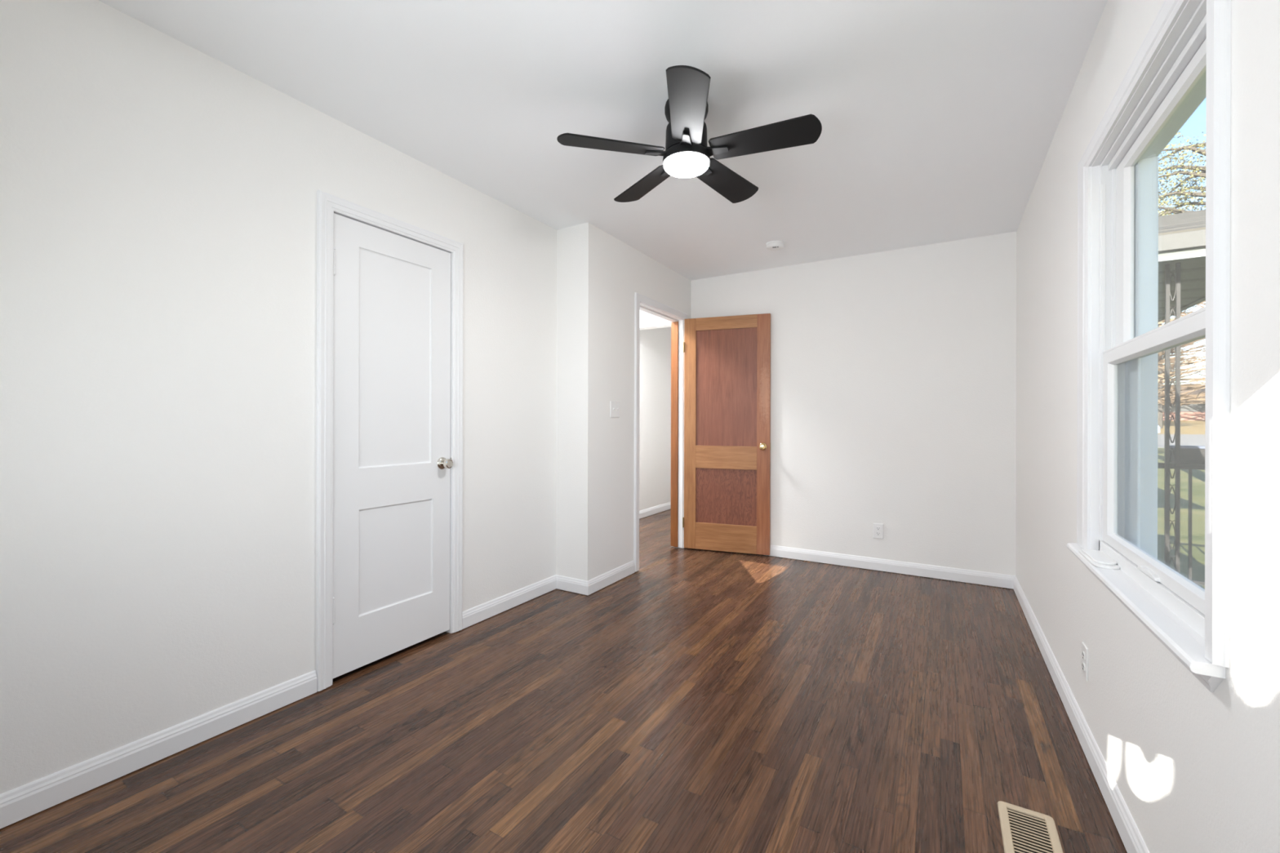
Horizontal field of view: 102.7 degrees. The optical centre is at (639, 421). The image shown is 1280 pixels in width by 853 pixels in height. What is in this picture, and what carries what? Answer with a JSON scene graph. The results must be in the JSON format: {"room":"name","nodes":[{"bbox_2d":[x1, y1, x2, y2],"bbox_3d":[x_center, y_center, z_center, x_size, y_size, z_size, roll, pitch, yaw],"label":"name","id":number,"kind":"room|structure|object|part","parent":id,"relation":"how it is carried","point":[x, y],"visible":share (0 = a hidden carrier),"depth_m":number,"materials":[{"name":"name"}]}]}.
{"room":"empty bedroom","nodes":[
{"label":"empty bedroom","id":0,"kind":"room"},
{"bbox_2d":[0,0,556,794],"bbox_3d":[-1.418,-0.087,2.149,0.110,2.440,3.163,0,0,30],"label":"wall","id":1,"kind":"structure","parent":0,"point":[158,196],"depth_m":1.74,"materials":[{"name":"paint"}]},
{"bbox_2d":[0,670,316,828],"bbox_3d":[-1.762,1.084,1.447,0.014,0.089,1.608,0,0,30],"label":"baseboard","id":2,"kind":"structure","parent":1,"relation":"attached to","point":[21,802],"depth_m":1.67,"materials":[{"name":"white paint"}]},
{"bbox_2d":[315,190,463,691],"bbox_3d":[-1.206,0.081,2.491,0.129,2.098,0.750,0,0,30],"label":"door frame","id":3,"kind":"structure","parent":1,"relation":"attached to","point":[326,203],"depth_m":2.19,"materials":[{"name":"white paint"}]},
{"bbox_2d":[332,213,453,679],"bbox_3d":[-1.157,0.105,2.464,0.094,2.009,0.625,0,0,30],"label":"door","id":4,"kind":"structure","parent":1,"relation":"in","point":[393,463],"depth_m":2.44,"materials":[{"name":"white paint"}]},
{"bbox_3d":[-1.012,0.219,2.673,0.055,0.053,0.053,0,0,30],"label":"knob","id":5,"kind":"part","parent":4,"relation":"part of","materials":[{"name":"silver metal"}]},
{"bbox_2d":[0,508,1127,852],"bbox_3d":[0.365,1.168,3.323,3.860,0.060,7.300,0,0,30],"label":"floor","id":6,"kind":"structure","parent":0,"point":[695,700],"depth_m":1.80,"materials":[{"name":"brown wood"}]},
{"bbox_2d":[997,800,1063,852],"bbox_3d":[1.046,1.136,1.361,0.134,0.006,0.330,0,0,30],"label":"floor vent","id":7,"kind":"object","parent":6,"relation":"in","point":[1024,830],"visible":1,"depth_m":1.42,"materials":[{"name":"beige metal"}]},
{"bbox_2d":[98,0,1106,280],"bbox_3d":[0.371,-1.332,3.323,3.860,0.060,7.300,0,0,30],"label":"ceiling","id":8,"kind":"structure","parent":0,"point":[940,120],"depth_m":2.02,"materials":[{"name":"white paint"}]},
{"bbox_2d":[556,65,822,203],"bbox_3d":[0.220,-1.167,2.108,0.997,0.272,1.001,0,0,30],"label":"ceiling fan","id":9,"kind":"object","parent":8,"relation":"hanging from","point":[686,154],"visible":1,"depth_m":2.01,"materials":[{"name":"black metal"}]},
{"bbox_3d":[-0.116,-1.097,2.030,0.421,0.007,0.144,0,13,-14],"label":"fan blade","id":10,"kind":"part","parent":9,"relation":"part of","materials":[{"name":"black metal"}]},
{"bbox_3d":[0.026,-1.096,2.373,0.144,0.007,0.421,-15,8,-31],"label":"fan blade","id":11,"kind":"part","parent":9,"relation":"part of","materials":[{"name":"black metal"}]},
{"bbox_2d":[663,151,708,177],"bbox_3d":[0.190,-1.046,2.104,0.185,0.030,0.185,0,0,30],"label":"diffuser","id":12,"kind":"object","parent":9,"relation":"attached to","point":[677,164],"depth_m":2.06,"materials":[{"name":"white glass"}]},
{"bbox_3d":[0.166,-1.096,1.789,0.144,0.007,0.421,13,1,4],"label":"fan blade","id":13,"kind":"part","parent":9,"relation":"part of","materials":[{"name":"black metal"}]},
{"bbox_3d":[0.395,-1.095,2.344,0.144,0.007,0.421,-17,-11,39],"label":"fan blade","id":14,"kind":"part","parent":9,"relation":"part of","materials":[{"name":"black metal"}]},
{"bbox_3d":[0.482,-1.095,1.983,0.421,0.007,0.144,0,-13,22],"label":"fan blade","id":15,"kind":"part","parent":9,"relation":"part of","materials":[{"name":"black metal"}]},
{"bbox_2d":[765,240,784,251],"bbox_3d":[0.988,-1.280,3.740,0.134,0.041,0.134,0,0,30],"label":"smoke detector","id":16,"kind":"object","parent":8,"relation":"attached to","point":[773,246],"visible":1,"depth_m":3.70,"materials":[{"name":"white plastic"}]},
{"bbox_3d":[0.988,-1.295,3.740,0.134,0.012,0.134,0,0,30],"label":"plate","id":17,"kind":"part","parent":16,"relation":"part of","materials":[{"name":"white plastic"}]},
{"bbox_2d":[555,222,690,581],"bbox_3d":[0.043,-0.083,5.139,1.156,2.440,4.300,0,0,30],"label":"wall","id":18,"kind":"structure","parent":0,"point":[599,274],"depth_m":3.53,"materials":[{"name":"paint"}]},
{"bbox_2d":[462,560,635,629],"bbox_3d":[-0.508,1.087,3.316,0.278,0.089,1.377,0,0,30],"label":"baseboard","id":19,"kind":"structure","parent":18,"relation":"attached to","point":[471,616],"depth_m":3.34,"materials":[{"name":"white paint"}]},
{"bbox_2d":[609,400,619,417],"bbox_3d":[-0.172,-0.086,3.618,0.018,0.114,0.116,0,0,30],"label":"light switch","id":20,"kind":"object","parent":18,"relation":"attached to","point":[615,406],"visible":1,"depth_m":3.62,"materials":[{"name":"white plastic"}]},
{"bbox_2d":[639,502,671,519],"bbox_3d":[-0.358,1.087,5.374,0.014,0.089,4.100,0,0,30],"label":"baseboard","id":21,"kind":"structure","parent":18,"relation":"attached to","point":[655,509],"depth_m":6.28,"materials":[{"name":"white paint"}]},
{"bbox_2d":[634,292,687,572],"bbox_3d":[0.142,0.079,4.270,0.134,2.104,0.905,0,0,30],"label":"door frame","id":22,"kind":"structure","parent":18,"relation":"attached to","point":[638,298],"depth_m":4.58,"materials":[{"name":"white paint"}]},
{"bbox_2d":[682,313,770,555],"bbox_3d":[0.746,0.107,4.453,0.756,2.040,0.153,0,0,20],"label":"door","id":23,"kind":"structure","parent":18,"relation":"in","point":[727,358],"depth_m":4.44,"materials":[{"name":"brown wood"}]},
{"bbox_3d":[0.747,0.651,4.452,0.538,0.489,0.013,0,0,20],"label":"panel","id":24,"kind":"part","parent":23,"relation":"part of","materials":[{"name":"brown wood"}]},
{"bbox_3d":[0.748,0.311,4.452,0.530,0.199,0.035,0,0,20],"label":"lock rail","id":25,"kind":"part","parent":23,"relation":"part of","materials":[{"name":"brown wood"}]},
{"bbox_3d":[0.746,1.009,4.452,0.530,0.235,0.035,0,0,20],"label":"rail","id":26,"kind":"part","parent":23,"relation":"part of","materials":[{"name":"brown wood"}]},
{"bbox_3d":[0.750,-0.296,4.452,0.538,1.023,0.013,0,0,20],"label":"panel","id":27,"kind":"part","parent":23,"relation":"part of","materials":[{"name":"brown wood"}]},
{"bbox_3d":[0.751,-0.858,4.452,0.530,0.110,0.035,0,0,20],"label":"rail","id":28,"kind":"part","parent":23,"relation":"part of","materials":[{"name":"brown wood"}]},
{"bbox_3d":[1.030,0.211,4.300,0.053,0.053,0.055,0,0,20],"label":"knob","id":29,"kind":"part","parent":23,"relation":"part of","materials":[{"name":"gold metal"}]},
{"bbox_2d":[690,231,1016,588],"bbox_3d":[1.538,-0.079,4.154,2.657,2.440,0.110,0,0,30],"label":"wall","id":30,"kind":"structure","parent":0,"point":[893,372],"depth_m":3.86,"materials":[{"name":"paint"}]},
{"bbox_2d":[873,523,883,538],"bbox_3d":[1.823,0.837,3.916,0.070,0.114,0.009,0,0,30],"label":"wall outlet","id":31,"kind":"object","parent":30,"relation":"attached to","point":[877,527],"visible":1,"depth_m":3.91,"materials":[{"name":"white plastic"}]},
{"bbox_2d":[768,544,1015,588],"bbox_3d":[1.522,1.092,4.091,2.402,0.089,0.014,0,0,30],"label":"baseboard","id":32,"kind":"structure","parent":30,"relation":"attached to","point":[996,580],"depth_m":3.84,"materials":[{"name":"white paint"}]},
{"bbox_2d":[1015,0,1279,852],"bbox_3d":[1.402,-0.080,1.411,0.107,2.440,4.755,0,0,30],"label":"wall","id":33,"kind":"structure","parent":0,"point":[1196,769],"depth_m":1.11,"materials":[{"name":"paint"}]},
{"bbox_2d":[1013,576,1149,852],"bbox_3d":[1.344,1.092,1.436,0.014,0.089,4.741,0,0,30],"label":"baseboard","id":34,"kind":"structure","parent":33,"relation":"attached to","point":[1133,842],"depth_m":1.70,"materials":[{"name":"white paint"}]},
{"bbox_2d":[1081,641,1088,681],"bbox_3d":[1.558,0.841,1.794,0.009,0.114,0.070,0,0,30],"label":"wall outlet","id":35,"kind":"object","parent":33,"relation":"attached to","point":[1084,649],"visible":1,"depth_m":1.78,"materials":[{"name":"white plastic"}]},
{"bbox_2d":[1081,651,1084,660],"bbox_3d":[1.556,0.821,1.795,0.003,0.029,0.033,0,0,30],"label":"socket","id":36,"kind":"object","parent":35,"relation":"attached to","point":[1082,652],"depth_m":1.79,"materials":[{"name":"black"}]},
{"bbox_2d":[1081,662,1084,671],"bbox_3d":[1.556,0.860,1.795,0.003,0.029,0.033,0,0,30],"label":"socket","id":37,"kind":"object","parent":35,"relation":"attached to","point":[1082,663],"depth_m":1.80,"materials":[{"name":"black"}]},
{"bbox_2d":[1066,542,1226,679],"bbox_3d":[1.307,0.448,1.379,0.070,0.024,1.070,0,0,30],"label":"window sill","id":38,"kind":"structure","parent":33,"relation":"attached to","point":[1186,644],"depth_m":1.13,"materials":[{"name":"white paint"}]},
{"bbox_2d":[1076,0,1231,667],"bbox_3d":[1.356,-0.214,1.335,0.143,1.428,1.094,0,0,30],"label":"window","id":39,"kind":"structure","parent":33,"relation":"in","point":[1126,338],"depth_m":1.52,"materials":[{"name":"white paint"}]},
{"bbox_3d":[1.325,0.084,1.316,0.024,0.620,0.882,0,0,30],"label":"sash","id":40,"kind":"part","parent":39,"relation":"part of","materials":[{"name":"white plastic"}]},
{"bbox_3d":[1.332,-0.230,1.313,0.038,0.008,0.878,0,0,30],"label":"meeting rail","id":41,"kind":"part","parent":39,"relation":"part of","materials":[{"name":"white plastic"}]},
{"bbox_3d":[1.352,-0.512,1.302,0.022,0.635,0.866,0,0,30],"label":"sash","id":42,"kind":"part","parent":39,"relation":"part of","materials":[{"name":"white plastic"}]},
{"bbox_3d":[1.382,-0.210,1.283,0.046,1.420,1.030,0,0,30],"label":"outside casing","id":43,"kind":"part","parent":39,"relation":"part of","materials":[{"name":"white paint"}]},
{"bbox_3d":[1.367,0.103,1.292,0.010,0.645,0.850,0,0,30],"label":"screen frame","id":44,"kind":"part","parent":39,"relation":"part of","materials":[{"name":"white paint"}]},
{"bbox_2d":[1085,566,1224,692],"bbox_3d":[1.304,0.483,1.369,0.016,0.046,1.040,0,0,30],"label":"trim","id":45,"kind":"structure","parent":33,"relation":"attached to","point":[1211,683],"depth_m":0.96,"materials":[{"name":"white paint"}]},
{"label":"outside","id":46,"kind":"structure","parent":0,"visible":0},
{"bbox_2d":[1157,420,1204,434],"bbox_3d":[48.198,-0.162,52.271,150.000,1.962,51.000,0,0,30],"label":"lawn","id":47,"kind":"structure","parent":46,"point":[1187,427],"depth_m":36.28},
{"bbox_2d":[1157,300,1205,428],"bbox_3d":[36.839,-5.777,36.588,8.740,12.527,8.958,0,0,-27],"label":"bare tree","id":48,"kind":"object","parent":47,"relation":"on","point":[1161,367],"visible":0.13,"depth_m":35.42,"materials":[{"name":"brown plant"}]},
{"bbox_2d":[1162,385,1205,420],"bbox_3d":[47.741,-1.544,45.579,14.800,3.400,8.000,0,0,30],"label":"house","id":49,"kind":"structure","parent":47,"relation":"on","point":[1191,411],"depth_m":42.73,"materials":[{"name":"brown brick"}]},
{"bbox_2d":[1186,302,1205,389],"bbox_3d":[43.764,-6.286,37.404,6.556,13.116,5.809,0,0,-6],"label":"bare tree","id":50,"kind":"object","parent":47,"relation":"on","point":[1202,303],"visible":0.02,"depth_m":38.83,"materials":[{"name":"grey plant"}]},
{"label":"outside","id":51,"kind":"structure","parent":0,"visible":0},
{"bbox_2d":[1157,448,1204,589],"bbox_3d":[16.728,1.198,-1.150,150.000,0.262,43.000,0,0,30],"label":"lawn","id":52,"kind":"structure","parent":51,"point":[1197,475],"depth_m":6.76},
{"bbox_2d":[1164,262,1180,573],"bbox_3d":[3.893,0.067,3.742,0.120,2.460,0.060,0,0,30],"label":"porch column","id":53,"kind":"structure","parent":52,"relation":"on","point":[1167,455],"depth_m":3.74,"materials":[{"name":"black metal"}]},
{"bbox_2d":[1158,209,1205,322],"bbox_3d":[4.660,-1.609,4.910,1.900,0.985,3.412,0,0,30],"label":"porch roof","id":54,"kind":"structure","parent":53,"relation":"on","point":[1181,236],"depth_m":3.87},
{"bbox_2d":[1157,462,1204,585],"bbox_3d":[3.861,0.804,3.899,1.500,0.985,0.036,0,0,30],"label":"porch railing","id":55,"kind":"object","parent":52,"relation":"on","point":[1160,465],"visible":0.06,"depth_m":3.77,"materials":[{"name":"black metal"}]},
{"bbox_3d":[3.862,0.332,3.899,1.500,0.040,0.036,0,0,30],"label":"rail","id":56,"kind":"part","parent":55,"relation":"part of","materials":[{"name":"black metal"}]},
{"bbox_2d":[1169,444,1204,464],"bbox_3d":[4.179,0.247,3.805,0.364,0.130,0.134,0,0,30],"label":"planter box","id":57,"kind":"object","parent":55,"relation":"on","point":[1188,454],"visible":0.26,"depth_m":3.79,"materials":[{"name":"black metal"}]},
{"bbox_3d":[3.860,1.184,3.899,1.500,0.025,0.024,0,0,30],"label":"rail","id":58,"kind":"part","parent":55,"relation":"part of","materials":[{"name":"black metal"}]},
{"bbox_2d":[1158,131,1205,216],"bbox_3d":[11.098,-2.431,9.529,4.467,7.514,4.036,0,0,-32],"label":"tree","id":59,"kind":"object","parent":52,"relation":"on","point":[1193,148],"visible":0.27,"depth_m":10.11,"materials":[{"name":"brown plant"}]},
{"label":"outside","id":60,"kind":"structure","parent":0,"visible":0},
{"bbox_2d":[1157,434,1204,448],"bbox_3d":[31.447,0.940,23.837,150.000,0.326,15.000,0,0,30],"label":"road","id":61,"kind":"structure","parent":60,"point":[1185,439],"depth_m":25.72,"materials":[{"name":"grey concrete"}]}
]}

